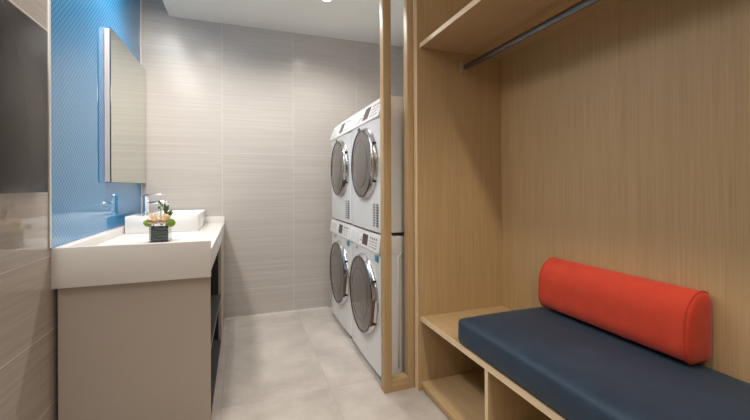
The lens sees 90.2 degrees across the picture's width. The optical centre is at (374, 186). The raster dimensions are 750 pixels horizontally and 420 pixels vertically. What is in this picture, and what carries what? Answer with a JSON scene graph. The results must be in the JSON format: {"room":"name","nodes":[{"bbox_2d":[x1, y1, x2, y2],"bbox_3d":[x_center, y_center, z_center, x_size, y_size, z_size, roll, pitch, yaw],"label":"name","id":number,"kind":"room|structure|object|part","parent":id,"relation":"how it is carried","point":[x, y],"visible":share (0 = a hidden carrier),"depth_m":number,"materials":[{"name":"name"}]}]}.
{"room":"laundry","nodes":[
{"label":"laundry","id":0,"kind":"room"},
{"bbox_2d":[0,0,115,419],"bbox_3d":[-1.135,-0.346,0.632,0.100,3.100,5.350,0,0,-20],"label":"wall","id":1,"kind":"structure","parent":0,"point":[28,302],"depth_m":1.49,"materials":[{"name":"stone"}]},
{"bbox_2d":[0,0,47,193],"bbox_3d":[-1.218,-0.315,1.064,0.032,0.680,1.094,0,0,-20],"label":"wall screen","id":2,"kind":"object","parent":1,"relation":"attached to","point":[23,43],"visible":1,"depth_m":1.40,"materials":[{"name":"black glass"}]},
{"bbox_2d":[48,0,51,248],"bbox_3d":[-1.446,-0.759,1.660,0.005,2.070,0.015,0,0,-20],"label":"trim","id":3,"kind":"structure","parent":1,"relation":"attached to","point":[49,1],"depth_m":1.66,"materials":[{"name":"white metal"}]},
{"bbox_2d":[51,0,140,247],"bbox_3d":[-1.712,-0.758,2.409,0.004,2.070,1.572,0,0,-20],"label":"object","id":4,"kind":"structure","parent":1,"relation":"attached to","point":[83,204],"depth_m":2.01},
{"bbox_2d":[104,27,145,183],"bbox_3d":[-1.811,-0.506,2.747,0.036,0.964,0.906,0,0,-20],"label":"mirror","id":5,"kind":"object","parent":4,"relation":"attached to","point":[124,75],"visible":1,"depth_m":2.56,"materials":[{"name":"beige mirror"}]},
{"bbox_2d":[140,0,142,212],"bbox_3d":[-1.977,-0.762,3.160,0.010,2.060,0.022,0,0,-20],"label":"trim","id":6,"kind":"structure","parent":1,"relation":"attached to","point":[140,0],"depth_m":3.15,"materials":[{"name":"white metal"}]},
{"bbox_2d":[142,0,403,317],"bbox_3d":[-0.848,-0.347,3.626,2.646,3.100,0.100,0,0,-20],"label":"wall","id":7,"kind":"structure","parent":0,"point":[241,121],"depth_m":3.48,"materials":[{"name":"tile"}]},
{"bbox_2d":[224,306,327,319],"bbox_3d":[-0.915,1.198,3.543,0.960,0.012,0.006,0,0,-20],"label":"baseboard","id":8,"kind":"structure","parent":7,"relation":"attached to","point":[327,306],"depth_m":3.53,"materials":[{"name":"white stone"}]},
{"bbox_2d":[162,0,413,46],"bbox_3d":[0.060,-1.690,1.058,2.646,0.420,5.550,0,0,-20],"label":"ceiling","id":9,"kind":"structure","parent":0,"point":[354,20],"depth_m":3.22,"materials":[{"name":"white paint"}]},
{"bbox_2d":[211,307,448,419],"bbox_3d":[0.071,1.250,1.058,2.646,0.100,5.550,0,0,-20],"label":"floor","id":10,"kind":"structure","parent":0,"point":[297,365],"depth_m":2.36,"materials":[{"name":"tile"}]},
{"bbox_2d":[58,237,223,419],"bbox_3d":[-1.410,0.820,2.539,0.651,0.770,1.568,0,0,-20],"label":"vanity cabinet","id":11,"kind":"object","parent":10,"relation":"on","point":[140,350],"visible":0.9,"depth_m":1.81,"materials":[{"name":"beige laminate"}]},
{"bbox_2d":[51,216,224,288],"bbox_3d":[-1.405,0.366,2.530,0.656,0.189,1.590,0,0,-20],"label":"countertop","id":12,"kind":"structure","parent":11,"relation":"on","point":[112,256],"depth_m":1.80,"materials":[{"name":"white stone"}]},
{"bbox_2d":[149,224,171,242],"bbox_3d":[-1.262,0.274,2.204,0.100,0.098,0.100,0,0,-20],"label":"glass vase","id":13,"kind":"object","parent":12,"relation":"on","point":[157,232],"visible":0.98,"depth_m":2.16,"materials":[{"name":"black"}]},
{"bbox_2d":[144,220,151,226],"bbox_3d":[-1.298,0.217,2.142,0.036,0.043,0.039,0,0,30],"label":"flower","id":14,"kind":"object","parent":13,"relation":"in","point":[147,221],"visible":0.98,"depth_m":2.13,"materials":[{"name":"green plant"}]},
{"bbox_2d":[144,214,160,224],"bbox_3d":[-1.282,0.196,2.166,0.093,0.073,0.093,0,0,-20],"label":"rose","id":15,"kind":"object","parent":13,"relation":"on","point":[153,218],"visible":0.96,"depth_m":2.15,"materials":[{"name":"orange"}]},
{"bbox_2d":[159,214,172,224],"bbox_3d":[-1.223,0.197,2.189,0.090,0.072,0.090,0,0,-20],"label":"rose","id":16,"kind":"object","parent":13,"relation":"on","point":[165,217],"visible":0.82,"depth_m":2.17,"materials":[{"name":"orange"}]},
{"bbox_2d":[163,203,172,216],"bbox_3d":[-1.234,0.165,2.234,0.053,0.131,0.019,0,0,-32],"label":"leafy sprig","id":17,"kind":"object","parent":13,"relation":"in","point":[165,208],"visible":0.65,"depth_m":2.23,"materials":[{"name":"green plant"}]},
{"bbox_2d":[166,219,175,226],"bbox_3d":[-1.193,0.213,2.181,0.052,0.050,0.048,0,0,-20],"label":"flower","id":18,"kind":"object","parent":13,"relation":"in","point":[172,222],"visible":0.99,"depth_m":2.17,"materials":[{"name":"green plant"}]},
{"bbox_2d":[125,210,205,233],"bbox_3d":[-1.597,0.265,2.926,0.454,0.118,0.665,0,0,-20],"label":"vessel basin","id":19,"kind":"object","parent":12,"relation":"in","point":[186,220],"visible":0.77,"depth_m":2.66,"materials":[{"name":"white ceramic"}]},
{"bbox_2d":[142,194,168,212],"bbox_3d":[-1.705,0.134,2.907,0.186,0.146,0.052,0,0,-20],"label":"faucet","id":20,"kind":"object","parent":19,"relation":"on","point":[146,202],"visible":0.96,"depth_m":2.88,"materials":[{"name":"silver metal"}]},
{"bbox_3d":[-1.688,0.127,2.913,0.151,0.034,0.025,0,0,-20],"label":"spout","id":21,"kind":"part","parent":20,"relation":"part of","materials":[{"name":"silver metal"}]},
{"bbox_2d":[211,339,220,414],"bbox_3d":[-1.193,1.194,2.352,0.371,0.018,1.025,0,0,-20],"label":"shelf","id":22,"kind":"object","parent":11,"relation":"attached to","point":[216,344],"depth_m":2.50,"materials":[{"name":"grey"}]},
{"bbox_2d":[211,294,220,346],"bbox_3d":[-1.194,0.844,2.352,0.371,0.018,1.025,0,0,-20],"label":"shelf","id":23,"kind":"object","parent":11,"relation":"attached to","point":[215,298],"depth_m":2.51,"materials":[{"name":"grey"}]},
{"bbox_3d":[-1.288,0.820,3.139,0.020,0.770,0.520,0,0,-20],"label":"panel","id":24,"kind":"part","parent":11,"relation":"part of","materials":[{"name":"beige laminate"}]},
{"bbox_2d":[330,218,353,337],"bbox_3d":[0.031,0.751,3.346,0.796,0.898,0.668,0,0,-20],"label":"washing machine","id":25,"kind":"object","parent":10,"relation":"on","point":[340,255],"visible":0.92,"depth_m":3.09,"materials":[{"name":"white metal"}]},
{"bbox_3d":[-0.372,0.367,3.407,0.012,0.063,0.200,0,0,-20],"label":"detergent drawer","id":26,"kind":"part","parent":25,"relation":"part of","materials":[{"name":"white plastic"}]},
{"bbox_3d":[-0.333,0.735,3.197,0.011,0.488,0.488,0,0,-20],"label":"door glass","id":27,"kind":"part","parent":25,"relation":"part of","materials":[{"name":"grey glass"}]},
{"bbox_3d":[-0.271,0.362,3.242,0.091,0.119,0.660,0,0,-20],"label":"control panel","id":28,"kind":"part","parent":25,"relation":"part of","materials":[{"name":"white plastic"}]},
{"bbox_2d":[330,114,354,222],"bbox_3d":[0.026,-0.134,3.349,0.796,0.866,0.662,0,0,-20],"label":"dryer","id":29,"kind":"object","parent":25,"relation":"on","point":[341,135],"visible":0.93,"depth_m":3.07,"materials":[{"name":"white metal"}]},
{"bbox_3d":[-0.361,-0.491,3.412,0.031,0.076,0.200,0,0,-20],"label":"detergent drawer","id":30,"kind":"part","parent":29,"relation":"part of","materials":[{"name":"white plastic"}]},
{"bbox_3d":[-0.326,-0.151,3.169,0.011,0.432,0.432,0,0,-20],"label":"door glass","id":31,"kind":"part","parent":29,"relation":"part of","materials":[{"name":"grey"}]},
{"bbox_3d":[-0.274,-0.496,3.242,0.091,0.139,0.660,0,0,-20],"label":"control panel","id":32,"kind":"part","parent":29,"relation":"part of","materials":[{"name":"white plastic"}]},
{"bbox_3d":[-0.244,-0.152,2.962,0.020,0.213,0.043,0,0,-5],"label":"door handle","id":33,"kind":"part","parent":29,"relation":"part of","materials":[{"name":"silver metal"}]},
{"bbox_3d":[-0.244,0.792,2.974,0.026,0.190,0.063,0,0,-20],"label":"door handle","id":34,"kind":"part","parent":25,"relation":"part of","materials":[{"name":"brown"}]},
{"bbox_2d":[349,225,414,379],"bbox_3d":[0.255,0.750,2.714,0.796,0.898,0.668,0,0,-20],"label":"washing machine","id":35,"kind":"object","parent":10,"relation":"on","point":[365,271],"visible":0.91,"depth_m":2.37,"materials":[{"name":"white metal"}]},
{"bbox_3d":[-0.147,0.367,2.776,0.012,0.063,0.200,0,0,-20],"label":"detergent drawer","id":36,"kind":"part","parent":35,"relation":"part of","materials":[{"name":"white plastic"}]},
{"bbox_3d":[-0.109,0.734,2.566,0.011,0.488,0.488,0,0,-20],"label":"door glass","id":37,"kind":"part","parent":35,"relation":"part of","materials":[{"name":"grey glass"}]},
{"bbox_3d":[-0.062,1.185,2.604,0.020,0.030,0.602,0,0,-20],"label":"kick plate","id":38,"kind":"part","parent":35,"relation":"part of","materials":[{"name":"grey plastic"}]},
{"bbox_3d":[-0.046,0.362,2.611,0.091,0.119,0.660,0,0,-20],"label":"control panel","id":39,"kind":"part","parent":35,"relation":"part of","materials":[{"name":"white plastic"}]},
{"bbox_3d":[-0.020,0.791,2.342,0.026,0.190,0.063,0,0,-20],"label":"door handle","id":40,"kind":"part","parent":35,"relation":"part of","materials":[{"name":"brown"}]},
{"bbox_2d":[349,95,413,232],"bbox_3d":[0.251,-0.135,2.717,0.796,0.866,0.662,0,0,-20],"label":"dryer","id":41,"kind":"object","parent":35,"relation":"on","point":[365,125],"visible":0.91,"depth_m":2.36,"materials":[{"name":"white metal"}]},
{"bbox_3d":[-0.137,-0.492,2.780,0.031,0.076,0.200,0,0,-20],"label":"detergent drawer","id":42,"kind":"part","parent":41,"relation":"part of","materials":[{"name":"white plastic"}]},
{"bbox_3d":[-0.102,-0.152,2.538,0.011,0.432,0.432,0,0,-20],"label":"door glass","id":43,"kind":"part","parent":41,"relation":"part of","materials":[{"name":"grey"}]},
{"bbox_3d":[-0.050,-0.497,2.611,0.091,0.139,0.660,0,0,-20],"label":"control panel","id":44,"kind":"part","parent":41,"relation":"part of","materials":[{"name":"white plastic"}]},
{"bbox_3d":[-0.019,-0.152,2.331,0.020,0.213,0.043,0,0,-5],"label":"door handle","id":45,"kind":"part","parent":41,"relation":"part of","materials":[{"name":"silver metal"}]},
{"bbox_2d":[376,204,377,226],"bbox_3d":[0.013,0.183,2.334,0.005,0.142,0.032,0,0,-20],"label":"vent grille","id":46,"kind":"object","parent":41,"relation":"attached to","point":[376,204],"depth_m":2.33,"materials":[{"name":"grey plastic"}]},
{"bbox_2d":[380,0,414,392],"bbox_3d":[0.131,-0.141,2.223,0.193,2.680,0.056,0,0,-20],"label":"wooden frame","id":47,"kind":"object","parent":10,"relation":"on","point":[406,380],"visible":1,"depth_m":2.21,"materials":[{"name":"brown wood"}]},
{"bbox_3d":[0.063,-0.140,2.198,0.048,2.680,0.056,0,0,-20],"label":"post","id":48,"kind":"part","parent":47,"relation":"part of","materials":[{"name":"brown wood"}]},
{"bbox_3d":[0.140,1.163,2.224,0.104,0.072,0.056,0,0,-20],"label":"rail","id":49,"kind":"part","parent":47,"relation":"part of","materials":[{"name":"brown wood"}]},
{"bbox_3d":[0.203,-0.141,2.248,0.040,2.680,0.056,0,0,-20],"label":"post","id":50,"kind":"part","parent":47,"relation":"part of","materials":[{"name":"brown wood"}]},
{"bbox_2d":[414,0,749,419],"bbox_3d":[0.972,-0.144,1.077,0.625,2.680,2.658,0,0,-20],"label":"wardrobe","id":51,"kind":"object","parent":10,"relation":"on","point":[615,135],"depth_m":1.80,"materials":[{"name":"brown wood"}]},
{"bbox_3d":[0.535,-0.142,2.311,0.623,2.680,0.040,0,0,-20],"label":"panel","id":52,"kind":"part","parent":51,"relation":"part of","materials":[{"name":"brown wood"}]},
{"bbox_2d":[421,0,617,57],"bbox_3d":[0.967,-0.828,1.076,0.572,0.024,2.577,0,0,-20],"label":"shelf","id":53,"kind":"object","parent":51,"relation":"attached to","point":[481,26],"depth_m":1.89,"materials":[{"name":"brown wood"}]},
{"bbox_3d":[0.975,-0.725,1.079,0.048,0.066,2.577,0,0,-20],"label":"clothes rail","id":54,"kind":"part","parent":51,"relation":"part of","materials":[{"name":"grey metal"}]},
{"bbox_2d":[458,307,749,419],"bbox_3d":[0.959,0.690,1.097,0.577,0.138,1.750,0,0,-20],"label":"bench cushion","id":55,"kind":"object","parent":51,"relation":"on","point":[581,370],"visible":0.97,"depth_m":1.28,"materials":[{"name":"blue fabric"}]},
{"bbox_2d":[538,257,711,364],"bbox_3d":[1.007,0.492,1.609,0.145,0.254,0.690,0,0,-20],"label":"bolster cushion","id":56,"kind":"object","parent":55,"relation":"on","point":[675,321],"visible":1,"depth_m":1.45,"materials":[{"name":"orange fabric"}]},
{"bbox_3d":[1.253,-0.145,1.177,0.030,2.680,2.578,0,0,-20],"label":"panel","id":57,"kind":"part","parent":51,"relation":"part of","materials":[{"name":"brown wood"}]},
{"bbox_2d":[413,40,413,96],"bbox_3d":[1.265,-0.145,1.485,0.100,2.680,5.350,0,0,-20],"label":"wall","id":58,"kind":"structure","parent":0,"point":[413,40],"depth_m":3.79,"materials":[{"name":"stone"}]}
]}

